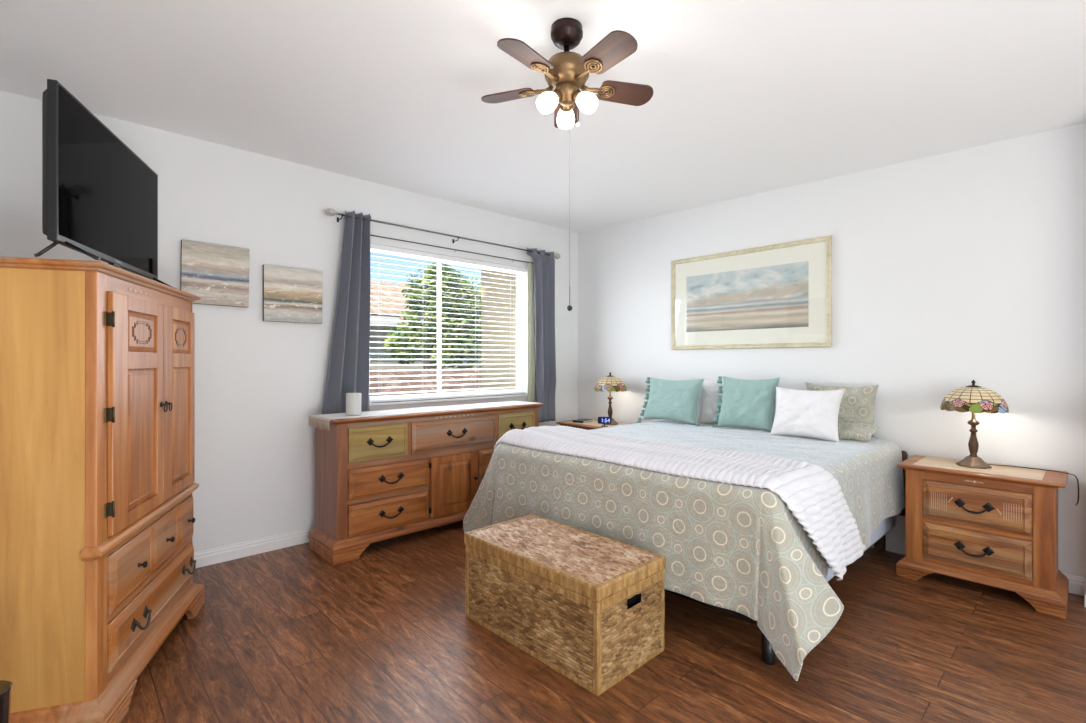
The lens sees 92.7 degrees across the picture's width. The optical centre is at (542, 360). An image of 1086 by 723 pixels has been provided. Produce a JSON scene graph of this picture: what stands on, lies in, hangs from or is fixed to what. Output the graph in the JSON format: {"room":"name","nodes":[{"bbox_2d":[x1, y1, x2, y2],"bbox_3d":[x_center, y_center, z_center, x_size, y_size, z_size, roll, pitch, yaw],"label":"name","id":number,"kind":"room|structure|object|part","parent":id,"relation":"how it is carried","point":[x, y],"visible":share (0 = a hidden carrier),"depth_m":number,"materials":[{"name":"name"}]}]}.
{"room":"bedroom","nodes":[
{"label":"bedroom","id":0,"kind":"room"},
{"bbox_2d":[0,90,577,551],"bbox_3d":[-1.522,-0.205,4.264,5.420,3.150,0.160,0,0,-43],"label":"wall","id":1,"kind":"structure","parent":0,"point":[259,383],"depth_m":3.69,"materials":[{"name":"white paint"}]},
{"bbox_2d":[180,239,249,307],"bbox_3d":[-2.202,-0.576,3.490,0.393,0.408,0.034,1,-1,-43],"label":"canvas painting","id":2,"kind":"object","parent":1,"relation":"attached to","point":[217,274],"visible":0.81,"depth_m":3.48},
{"bbox_2d":[194,527,313,567],"bbox_3d":[-1.461,1.319,4.199,5.120,0.102,0.018,0,0,-43],"label":"baseboard","id":3,"kind":"structure","parent":1,"relation":"attached to","point":[207,557],"depth_m":3.64,"materials":[{"name":"paint"}]},
{"bbox_2d":[263,264,321,323],"bbox_3d":[-1.843,-0.481,3.827,0.408,0.402,0.034,0,0,-43],"label":"canvas painting","id":4,"kind":"object","parent":1,"relation":"attached to","point":[290,294],"visible":1,"depth_m":3.81},
{"bbox_2d":[325,208,559,258],"bbox_3d":[-0.751,-1.121,4.799,2.517,0.073,0.114,0,0,-43],"label":"curtain rod","id":5,"kind":"object","parent":1,"relation":"attached to","point":[330,212],"visible":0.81,"depth_m":4.50,"materials":[{"name":"metal"}]},
{"bbox_2d":[322,210,370,413],"bbox_3d":[-1.543,-0.279,4.026,0.413,1.779,0.143,0,0,-43],"label":"curtain","id":6,"kind":"object","parent":5,"relation":"hanging from","point":[348,371],"visible":0.86,"depth_m":4.06,"materials":[{"name":"fabric"}]},
{"bbox_2d":[527,248,555,421],"bbox_3d":[-0.020,-0.257,5.451,0.398,1.814,0.096,0,0,-43],"label":"curtain","id":7,"kind":"object","parent":5,"relation":"hanging from","point":[544,265],"visible":0.99,"depth_m":5.48,"materials":[{"name":"fabric"}]},
{"bbox_2d":[370,250,526,405],"bbox_3d":[-0.856,-0.294,4.855,1.840,1.342,0.160,0,0,-43],"label":"window","id":8,"kind":"structure","parent":1,"relation":"in","point":[439,262],"depth_m":4.91,"materials":[{"name":"plastic"}]},
{"bbox_3d":[-1.231,-0.305,4.551,0.775,1.260,0.022,0,0,-43],"label":"sash","id":9,"kind":"part","parent":8,"relation":"part of","materials":[{"name":"plastic"}]},
{"bbox_2d":[370,243,525,402],"bbox_3d":[-0.839,-0.306,4.838,1.776,1.314,0.068,0,0,-43],"label":"window blind","id":10,"kind":"object","parent":8,"relation":"attached to","point":[375,247],"visible":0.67,"depth_m":4.76,"materials":[{"name":"white plastic"}]},
{"bbox_3d":[-0.842,0.339,4.841,1.772,0.024,0.048,0,0,-43],"label":"rail","id":11,"kind":"part","parent":10,"relation":"part of","materials":[{"name":"white plastic"}]},
{"bbox_3d":[-0.837,0.366,4.835,1.840,0.022,0.105,0,0,-43],"label":"sill","id":12,"kind":"part","parent":8,"relation":"part of","materials":[{"name":"paint"}]},
{"bbox_3d":[-0.622,-0.305,5.158,0.985,1.260,0.022,0,0,-43],"label":"sash","id":13,"kind":"part","parent":8,"relation":"part of","materials":[{"name":"plastic"}]},
{"bbox_2d":[370,234,532,263],"bbox_3d":[-0.779,-1.016,4.832,2.092,0.023,0.030,0,0,-43],"label":"rod","id":14,"kind":"object","parent":1,"relation":"attached to","point":[456,250],"visible":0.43,"depth_m":4.73,"materials":[{"name":"metal"}]},
{"bbox_2d":[527,261,536,401],"bbox_3d":[-0.104,-0.297,5.451,0.170,1.474,0.022,0,0,-43],"label":"sheer curtain","id":15,"kind":"object","parent":1,"relation":"attached to","point":[531,376],"visible":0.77,"depth_m":5.43,"materials":[{"name":"white fabric"}]},
{"bbox_2d":[0,0,1085,232],"bbox_3d":[0.440,-1.607,2.176,5.440,0.445,5.890,0,0,-43],"label":"ceiling","id":16,"kind":"structure","parent":0,"point":[750,97],"depth_m":2.66,"materials":[{"name":"white paint"}]},
{"bbox_2d":[481,18,652,310],"bbox_3d":[0.099,-0.815,2.186,0.756,1.208,0.758,0,0,-43],"label":"ceiling fan","id":17,"kind":"object","parent":16,"relation":"hanging from","point":[566,72],"visible":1,"depth_m":2.15,"materials":[{"name":"brown metal"}]},
{"bbox_3d":[-0.155,-1.175,2.304,0.248,0.006,0.125,0,13,20],"label":"blade","id":18,"kind":"part","parent":17,"relation":"part of","materials":[{"name":"brown wood"}]},
{"bbox_3d":[-0.069,-1.175,1.993,0.125,0.006,0.248,16,10,37],"label":"blade","id":19,"kind":"part","parent":17,"relation":"part of","materials":[{"name":"brown wood"}]},
{"bbox_3d":[0.018,-1.075,2.161,0.094,0.093,0.081,0,0,-43],"label":"lamp shade","id":20,"kind":"part","parent":17,"relation":"part of","materials":[{"name":"white glass"}]},
{"bbox_3d":[0.101,-1.075,2.305,0.090,0.093,0.091,0,0,-43],"label":"lamp shade","id":21,"kind":"part","parent":17,"relation":"part of","materials":[{"name":"white glass"}]},
{"bbox_3d":[0.113,-1.175,2.481,0.125,0.006,0.248,-13,-1,2],"label":"blade","id":22,"kind":"part","parent":17,"relation":"part of","materials":[{"name":"brown wood"}]},
{"bbox_3d":[0.114,-0.660,2.212,0.005,0.860,0.004,0,0,-28],"label":"pull chain","id":23,"kind":"part","parent":17,"relation":"part of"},
{"bbox_3d":[0.185,-1.075,2.161,0.081,0.093,0.094,0,0,-43],"label":"lamp shade","id":24,"kind":"part","parent":17,"relation":"part of","materials":[{"name":"white glass"}]},
{"bbox_3d":[0.252,-1.175,1.979,0.125,0.006,0.247,15,-8,-33],"label":"blade","id":25,"kind":"part","parent":17,"relation":"part of","materials":[{"name":"brown wood"}]},
{"bbox_3d":[0.365,-1.175,2.281,0.248,0.006,0.125,0,-13,-16],"label":"blade","id":26,"kind":"part","parent":17,"relation":"part of","materials":[{"name":"brown wood"}]},
{"bbox_2d":[121,520,1085,722],"bbox_3d":[0.440,1.430,2.176,5.420,0.120,5.870,0,0,-43],"label":"floor","id":27,"kind":"structure","parent":0,"point":[290,634],"depth_m":2.38,"materials":[{"name":"brown wood"}]},
{"bbox_2d":[0,680,12,722],"bbox_3d":[-1.471,1.107,1.267,0.206,0.527,0.206,0,0,0],"label":"trash can","id":28,"kind":"object","parent":27,"relation":"on","point":[5,686],"visible":1,"depth_m":1.33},
{"bbox_2d":[0,256,204,722],"bbox_3d":[-2.021,0.507,2.285,0.612,1.724,1.134,0,0,-18],"label":"armoire","id":29,"kind":"object","parent":27,"relation":"on","point":[98,564],"visible":1,"depth_m":1.86,"materials":[{"name":"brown wood"}]},
{"bbox_3d":[-1.643,0.455,1.904,0.036,1.560,0.078,0,0,-18],"label":"corner post","id":30,"kind":"part","parent":29,"relation":"part of","materials":[{"name":"orange wood"}]},
{"bbox_2d":[34,79,176,288],"bbox_3d":[-1.810,-0.655,2.211,0.184,0.597,0.957,0,0,-20],"label":"television","id":31,"kind":"object","parent":29,"relation":"on","point":[100,199],"visible":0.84,"depth_m":2.01,"materials":[{"name":"black plastic"}]},
{"bbox_3d":[-1.667,-0.390,1.818,0.184,0.067,0.012,0,0,-20],"label":"stand leg","id":32,"kind":"part","parent":31,"relation":"part of","materials":[{"name":"black plastic"}]},
{"bbox_3d":[-1.952,-0.390,2.605,0.184,0.067,0.012,0,0,-20],"label":"stand leg","id":33,"kind":"part","parent":31,"relation":"part of","materials":[{"name":"black plastic"}]},
{"bbox_3d":[-1.710,0.203,2.188,0.021,0.925,0.490,0,0,-18],"label":"door","id":34,"kind":"part","parent":29,"relation":"part of","materials":[{"name":"orange wood"}]},
{"bbox_3d":[-1.779,0.697,2.364,0.060,0.046,1.086,0,0,-18],"label":"waist moulding","id":35,"kind":"part","parent":29,"relation":"part of","materials":[{"name":"orange wood"}]},
{"bbox_3d":[-1.685,1.096,2.187,0.032,0.074,0.172,0,0,-18],"label":"handle","id":36,"kind":"part","parent":29,"relation":"part of","materials":[{"name":"metal"}]},
{"bbox_3d":[-1.680,0.858,2.175,0.031,0.028,0.028,0,0,-18],"label":"knob","id":37,"kind":"part","parent":29,"relation":"part of","materials":[{"name":"metal"}]},
{"bbox_3d":[-1.802,1.208,2.389,0.032,0.053,0.943,0,0,-18],"label":"rail","id":38,"kind":"part","parent":29,"relation":"part of","materials":[{"name":"orange wood"}]},
{"bbox_3d":[-1.802,0.981,2.389,0.032,0.026,0.943,0,0,-18],"label":"rail","id":39,"kind":"part","parent":29,"relation":"part of","materials":[{"name":"orange wood"}]},
{"bbox_3d":[-1.802,0.699,2.389,0.032,0.078,0.943,0,0,-18],"label":"rail","id":40,"kind":"part","parent":29,"relation":"part of","materials":[{"name":"orange wood"}]},
{"bbox_3d":[-1.802,-0.293,2.389,0.032,0.063,0.943,0,0,-18],"label":"rail","id":41,"kind":"part","parent":29,"relation":"part of","materials":[{"name":"orange wood"}]},
{"bbox_3d":[-1.782,0.853,2.396,0.034,0.226,0.931,0,0,-18],"label":"drawer","id":42,"kind":"part","parent":29,"relation":"part of","materials":[{"name":"orange wood"}]},
{"bbox_3d":[-1.781,1.088,2.396,0.037,0.184,0.931,0,0,-18],"label":"drawer","id":43,"kind":"part","parent":29,"relation":"part of","materials":[{"name":"orange wood"}]},
{"bbox_3d":[-1.757,0.217,2.401,0.021,0.050,0.038,0,0,-18],"label":"ring pull","id":44,"kind":"part","parent":29,"relation":"part of","materials":[{"name":"metal"}]},
{"bbox_3d":[-1.775,0.217,2.457,0.021,0.050,0.038,0,0,-18],"label":"ring pull","id":45,"kind":"part","parent":29,"relation":"part of","materials":[{"name":"metal"}]},
{"bbox_3d":[-1.776,0.856,2.473,0.031,0.028,0.028,0,0,-18],"label":"knob","id":46,"kind":"part","parent":29,"relation":"part of","materials":[{"name":"metal"}]},
{"bbox_3d":[-1.854,0.203,2.632,0.021,0.925,0.438,0,0,-18],"label":"door","id":47,"kind":"part","parent":29,"relation":"part of","materials":[{"name":"orange wood"}]},
{"bbox_3d":[-1.866,1.096,2.745,0.032,0.074,0.172,0,0,-18],"label":"handle","id":48,"kind":"part","parent":29,"relation":"part of","materials":[{"name":"metal"}]},
{"bbox_2d":[309,404,543,564],"bbox_3d":[-0.845,0.885,4.282,1.948,0.967,0.461,0,0,-43],"label":"dresser","id":49,"kind":"object","parent":27,"relation":"on","point":[378,478],"visible":0.67,"depth_m":3.80,"materials":[{"name":"brown wood"}]},
{"bbox_3d":[-1.382,0.831,3.549,0.078,0.798,0.034,0,0,-43],"label":"corner post","id":50,"kind":"part","parent":49,"relation":"part of","materials":[{"name":"brown wood"}]},
{"bbox_3d":[-1.174,0.588,3.714,0.447,0.239,0.037,0,0,-43],"label":"drawer","id":51,"kind":"part","parent":49,"relation":"part of","materials":[{"name":"green wood"}]},
{"bbox_3d":[-1.156,0.584,3.695,0.202,0.074,0.032,0,0,-43],"label":"handle","id":52,"kind":"part","parent":49,"relation":"part of","materials":[{"name":"metal"}]},
{"bbox_3d":[-1.126,0.985,3.792,0.640,0.030,0.031,0,0,-43],"label":"rail","id":53,"kind":"part","parent":49,"relation":"part of","materials":[{"name":"brown wood"}]},
{"bbox_3d":[-1.110,1.111,3.775,0.625,0.218,0.037,0,0,-43],"label":"drawer","id":54,"kind":"part","parent":49,"relation":"part of","materials":[{"name":"brown wood"}]},
{"bbox_3d":[-1.110,0.862,3.775,0.625,0.213,0.037,0,0,-43],"label":"drawer","id":55,"kind":"part","parent":49,"relation":"part of","materials":[{"name":"brown wood"}]},
{"bbox_3d":[-1.091,1.108,3.756,0.202,0.074,0.032,0,0,-43],"label":"handle","id":56,"kind":"part","parent":49,"relation":"part of","materials":[{"name":"metal"}]},
{"bbox_3d":[-1.091,0.858,3.756,0.202,0.074,0.032,0,0,-43],"label":"handle","id":57,"kind":"part","parent":49,"relation":"part of","materials":[{"name":"metal"}]},
{"bbox_3d":[-0.725,0.731,4.168,1.740,0.045,0.031,0,0,-43],"label":"rail","id":58,"kind":"part","parent":49,"relation":"part of","materials":[{"name":"brown wood"}]},
{"bbox_2d":[309,401,541,429],"bbox_3d":[-0.852,0.438,4.278,1.960,0.083,0.392,0,0,-43],"label":"table runner","id":59,"kind":"object","parent":49,"relation":"on","point":[312,422],"visible":0.99,"depth_m":4.03,"materials":[{"name":"white fabric"}]},
{"bbox_2d":[346,393,360,415],"bbox_3d":[-1.368,0.316,3.743,0.106,0.158,0.106,0,0,-43],"label":"pillar candle","id":60,"kind":"object","parent":59,"relation":"on","point":[353,400],"visible":1,"depth_m":3.70,"materials":[{"name":"white wax"}]},
{"bbox_3d":[-0.725,0.450,4.168,1.740,0.035,0.031,0,0,-43],"label":"rail","id":61,"kind":"part","parent":49,"relation":"part of","materials":[{"name":"brown wood"}]},
{"bbox_3d":[-0.697,0.588,4.163,0.798,0.239,0.037,0,0,-43],"label":"drawer","id":62,"kind":"part","parent":49,"relation":"part of","materials":[{"name":"brown wood"}]},
{"bbox_3d":[-0.707,0.988,4.154,0.443,0.465,0.025,0,0,-43],"label":"door","id":63,"kind":"part","parent":49,"relation":"part of","materials":[{"name":"brown wood"}]},
{"bbox_3d":[-0.678,0.584,4.144,0.202,0.074,0.032,0,0,-43],"label":"handle","id":64,"kind":"part","parent":49,"relation":"part of","materials":[{"name":"metal"}]},
{"bbox_3d":[-0.305,0.862,4.530,0.623,0.213,0.037,0,0,-43],"label":"drawer","id":65,"kind":"part","parent":49,"relation":"part of","materials":[{"name":"brown wood"}]},
{"bbox_3d":[-0.231,0.588,4.601,0.417,0.239,0.037,0,0,-43],"label":"drawer","id":66,"kind":"part","parent":49,"relation":"part of","materials":[{"name":"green wood"}]},
{"bbox_3d":[-0.212,0.584,4.582,0.202,0.074,0.032,0,0,-43],"label":"handle","id":67,"kind":"part","parent":49,"relation":"part of","materials":[{"name":"metal"}]},
{"bbox_3d":[-0.072,0.831,4.779,0.057,0.798,0.034,0,0,-43],"label":"corner post","id":68,"kind":"part","parent":49,"relation":"part of","materials":[{"name":"brown wood"}]},
{"bbox_2d":[464,514,665,695],"bbox_3d":[0.078,1.145,2.611,0.500,0.452,0.940,0,0,-44],"label":"trunk","id":69,"kind":"object","parent":27,"relation":"on","point":[587,606],"visible":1,"depth_m":2.37,"materials":[{"name":"beige wicker"}]},
{"bbox_3d":[0.078,0.937,2.611,0.465,0.036,0.905,0,0,-44],"label":"lid","id":70,"kind":"part","parent":69,"relation":"part of","materials":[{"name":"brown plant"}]},
{"bbox_2d":[556,419,629,429],"bbox_3d":[0.560,1.013,5.416,0.474,0.712,0.758,0,0,-43],"label":"nightstand","id":71,"kind":"object","parent":27,"relation":"on","point":[593,424],"visible":0.06,"depth_m":5.36,"materials":[{"name":"brown wood"}]},
{"bbox_2d":[573,419,592,422],"bbox_3d":[0.424,0.646,5.536,0.130,0.020,0.202,0,0,35],"label":"notebook","id":72,"kind":"object","parent":71,"relation":"on","point":[577,420],"visible":1,"depth_m":5.48,"materials":[{"name":"black paper"}]},
{"bbox_2d":[598,417,610,426],"bbox_3d":[0.611,0.609,5.142,0.132,0.096,0.044,0,0,9],"label":"alarm clock","id":73,"kind":"object","parent":71,"relation":"on","point":[601,420],"visible":1,"depth_m":5.13,"materials":[{"name":"black plastic"}]},
{"bbox_2d":[594,372,625,424],"bbox_3d":[0.691,0.389,5.327,0.326,0.536,0.326,0,0,-20],"label":"table lamp","id":74,"kind":"object","parent":71,"relation":"on","point":[609,383],"visible":0.99,"depth_m":5.23,"materials":[{"name":"glass"}]},
{"bbox_3d":[0.691,0.375,5.327,0.060,0.447,0.060,0,0,-43],"label":"lamp stem","id":75,"kind":"part","parent":74,"relation":"part of","materials":[{"name":"brown metal"}]},
{"bbox_3d":[0.691,0.240,5.327,0.326,0.148,0.326,0,0,-43],"label":"lamp shade","id":76,"kind":"part","parent":74,"relation":"part of","materials":[{"name":"beige glass"}]},
{"bbox_2d":[664,451,907,664],"bbox_3d":[1.100,0.983,3.653,2.105,0.775,2.030,0,0,-43],"label":"bed","id":77,"kind":"object","parent":27,"relation":"on","point":[878,537],"visible":0.15,"depth_m":2.73,"materials":[{"name":"white fabric"}]},
{"bbox_2d":[463,420,904,680],"bbox_3d":[1.040,0.906,3.582,2.255,0.704,2.444,0,0,-43],"label":"quilt","id":78,"kind":"object","parent":77,"relation":"on","point":[741,549],"visible":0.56,"depth_m":2.65,"materials":[{"name":"beige fabric"}]},
{"bbox_2d":[636,377,703,426],"bbox_3d":[1.170,0.380,4.693,0.223,0.441,0.652,0,0,-43],"label":"pillow","id":79,"kind":"object","parent":78,"relation":"on","point":[675,400],"visible":0.98,"depth_m":4.63,"materials":[{"name":"fabric"}]},
{"bbox_2d":[494,425,865,580],"bbox_3d":[0.692,0.759,3.258,0.978,0.552,2.191,0,0,-43],"label":"blanket","id":80,"kind":"object","parent":78,"relation":"on","point":[812,494],"visible":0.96,"depth_m":2.64,"materials":[{"name":"white fabric"}]},
{"bbox_2d":[698,379,746,427],"bbox_3d":[1.575,0.370,4.524,0.148,0.407,0.462,0,0,-39],"label":"pillow","id":81,"kind":"object","parent":78,"relation":"on","point":[709,403],"visible":0.41,"depth_m":4.57,"materials":[{"name":"fabric"}]},
{"bbox_2d":[712,376,779,431],"bbox_3d":[1.645,0.369,4.224,0.530,0.470,0.182,0,0,45],"label":"pillow","id":82,"kind":"object","parent":78,"relation":"on","point":[745,402],"visible":0.98,"depth_m":4.15,"materials":[{"name":"fabric"}]},
{"bbox_2d":[770,387,844,441],"bbox_3d":[1.908,0.385,3.760,0.200,0.368,0.480,0,0,-43],"label":"pillow","id":83,"kind":"object","parent":78,"relation":"on","point":[804,413],"visible":1,"depth_m":3.69,"materials":[{"name":"fabric"}]},
{"bbox_2d":[805,382,878,437],"bbox_3d":[2.213,0.360,3.862,0.123,0.378,0.501,0,0,-39],"label":"patterned pillow","id":84,"kind":"object","parent":78,"relation":"on","point":[857,403],"visible":0.43,"depth_m":3.75,"materials":[{"name":"fabric"}]},
{"bbox_2d":[838,420,880,441],"bbox_3d":[2.137,0.509,3.735,0.231,0.151,0.460,0,0,-43],"label":"patterned pillow","id":85,"kind":"object","parent":78,"relation":"on","point":[862,432],"visible":0.56,"depth_m":3.61,"materials":[{"name":"fabric"}]},
{"bbox_3d":[1.026,1.285,2.356,0.060,0.170,0.060,0,0,-43],"label":"leg","id":86,"kind":"part","parent":77,"relation":"part of","materials":[{"name":"black plastic"}]},
{"bbox_3d":[1.098,1.188,3.651,1.960,0.033,1.840,0,0,-43],"label":"frame","id":87,"kind":"part","parent":77,"relation":"part of","materials":[{"name":"black plastic"}]},
{"bbox_3d":[1.849,1.002,4.356,0.050,0.735,2.030,0,0,-43],"label":"headboard","id":88,"kind":"part","parent":77,"relation":"part of","materials":[{"name":"white fabric"}]},
{"bbox_2d":[896,455,1068,618],"bbox_3d":[2.670,1.013,3.170,0.474,0.712,0.758,0,0,-43],"label":"nightstand","id":89,"kind":"object","parent":27,"relation":"on","point":[996,526],"visible":0.99,"depth_m":3.00,"materials":[{"name":"brown wood"}]},
{"bbox_3d":[2.343,0.970,3.264,0.036,0.564,0.091,0,0,-43],"label":"corner post","id":90,"kind":"part","parent":89,"relation":"part of","materials":[{"name":"brown wood"}]},
{"bbox_3d":[2.509,1.107,3.018,0.032,0.074,0.187,0,0,-43],"label":"handle","id":91,"kind":"part","parent":89,"relation":"part of","materials":[{"name":"metal"}]},
{"bbox_3d":[2.509,0.855,3.018,0.032,0.074,0.187,0,0,-43],"label":"handle","id":92,"kind":"part","parent":89,"relation":"part of","materials":[{"name":"metal"}]},
{"bbox_3d":[2.545,1.235,3.051,0.032,0.034,0.497,0,0,-43],"label":"rail","id":93,"kind":"part","parent":89,"relation":"part of","materials":[{"name":"brown wood"}]},
{"bbox_3d":[2.545,0.986,3.051,0.032,0.024,0.497,0,0,-43],"label":"rail","id":94,"kind":"part","parent":89,"relation":"part of","materials":[{"name":"brown wood"}]},
{"bbox_3d":[2.545,0.713,3.051,0.032,0.050,0.497,0,0,-43],"label":"rail","id":95,"kind":"part","parent":89,"relation":"part of","materials":[{"name":"brown wood"}]},
{"bbox_3d":[2.529,1.108,3.035,0.037,0.216,0.493,0,0,-43],"label":"drawer","id":96,"kind":"part","parent":89,"relation":"part of","materials":[{"name":"brown wood"}]},
{"bbox_3d":[2.529,0.856,3.035,0.037,0.232,0.493,0,0,-43],"label":"drawer","id":97,"kind":"part","parent":89,"relation":"part of","materials":[{"name":"brown wood"}]},
{"bbox_2d":[940,380,1078,504],"bbox_3d":[2.779,0.481,3.115,0.343,0.722,0.619,0,0,-43],"label":"table lamp","id":98,"kind":"object","parent":89,"relation":"on","point":[973,398],"visible":1,"depth_m":3.15,"materials":[{"name":"glass"}]},
{"bbox_3d":[2.673,0.375,3.216,0.060,0.447,0.060,0,0,-43],"label":"lamp stem","id":99,"kind":"part","parent":98,"relation":"part of","materials":[{"name":"brown metal"}]},
{"bbox_3d":[2.673,0.240,3.216,0.326,0.148,0.326,0,0,-43],"label":"lamp shade","id":100,"kind":"part","parent":98,"relation":"part of","materials":[{"name":"beige glass"}]},
{"bbox_3d":[2.915,0.744,3.119,0.141,0.201,0.438,0,0,-43],"label":"power cord","id":101,"kind":"part","parent":98,"relation":"part of","materials":[{"name":"black plastic"}]},
{"bbox_3d":[2.744,0.970,2.836,0.036,0.564,0.088,0,0,-43],"label":"corner post","id":102,"kind":"part","parent":89,"relation":"part of","materials":[{"name":"brown wood"}]},
{"bbox_2d":[578,122,1085,577],"bbox_3d":[1.840,-0.205,4.534,0.150,3.150,4.050,0,0,-43],"label":"wall","id":103,"kind":"structure","parent":0,"point":[951,270],"depth_m":3.59,"materials":[{"name":"white paint"}]},
{"bbox_2d":[671,235,831,349],"bbox_3d":[1.735,-0.533,4.511,0.030,0.862,1.424,0,0,-43],"label":"framed picture","id":104,"kind":"object","parent":103,"relation":"attached to","point":[776,295],"visible":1,"depth_m":4.43,"materials":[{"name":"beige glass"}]},
{"bbox_2d":[686,261,807,331],"bbox_3d":[1.737,-0.529,4.519,0.002,0.523,1.095,0,0,-43],"label":"print","id":105,"kind":"object","parent":104,"relation":"attached to","point":[766,297],"depth_m":4.47},
{"bbox_2d":[871,536,1085,595],"bbox_3d":[1.779,1.319,4.476,0.018,0.102,4.050,0,0,-43],"label":"baseboard","id":106,"kind":"structure","parent":103,"relation":"attached to","point":[1077,584],"depth_m":3.07,"materials":[{"name":"paint"}]},
{"label":"outside","id":107,"kind":"structure","parent":0,"visible":0},
{"bbox_3d":[-18.456,4.320,26.957,70.000,0.100,55.430,0,0,-43],"label":"ground","id":108,"kind":"structure","parent":107,"visible":0},
{"bbox_2d":[370,368,480,396],"bbox_3d":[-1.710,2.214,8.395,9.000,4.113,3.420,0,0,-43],"label":"fence","id":109,"kind":"structure","parent":108,"relation":"on","point":[384,373],"depth_m":9.28,"materials":[{"name":"brick"}]},
{"bbox_2d":[370,280,480,369],"bbox_3d":[-4.723,0.835,17.446,16.200,6.870,8.700,0,0,-43],"label":"house","id":110,"kind":"structure","parent":108,"relation":"on","point":[376,286],"depth_m":13.37,"materials":[{"name":"grey paint"}]},
{"bbox_2d":[383,262,480,369],"bbox_3d":[-1.962,1.056,11.863,3.582,6.443,1.651,0,0,-43],"label":"tree","id":111,"kind":"object","parent":108,"relation":"on","point":[444,289],"visible":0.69,"depth_m":11.18,"materials":[{"name":"green plant"}]},
{"bbox_2d":[481,269,515,390],"bbox_3d":[0.510,1.450,7.112,3.520,5.640,1.190,0,0,-43],"label":"house wing","id":112,"kind":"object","parent":108,"relation":"on","point":[510,340],"visible":0.02,"depth_m":6.04,"materials":[{"name":"beige paint"}]}
]}

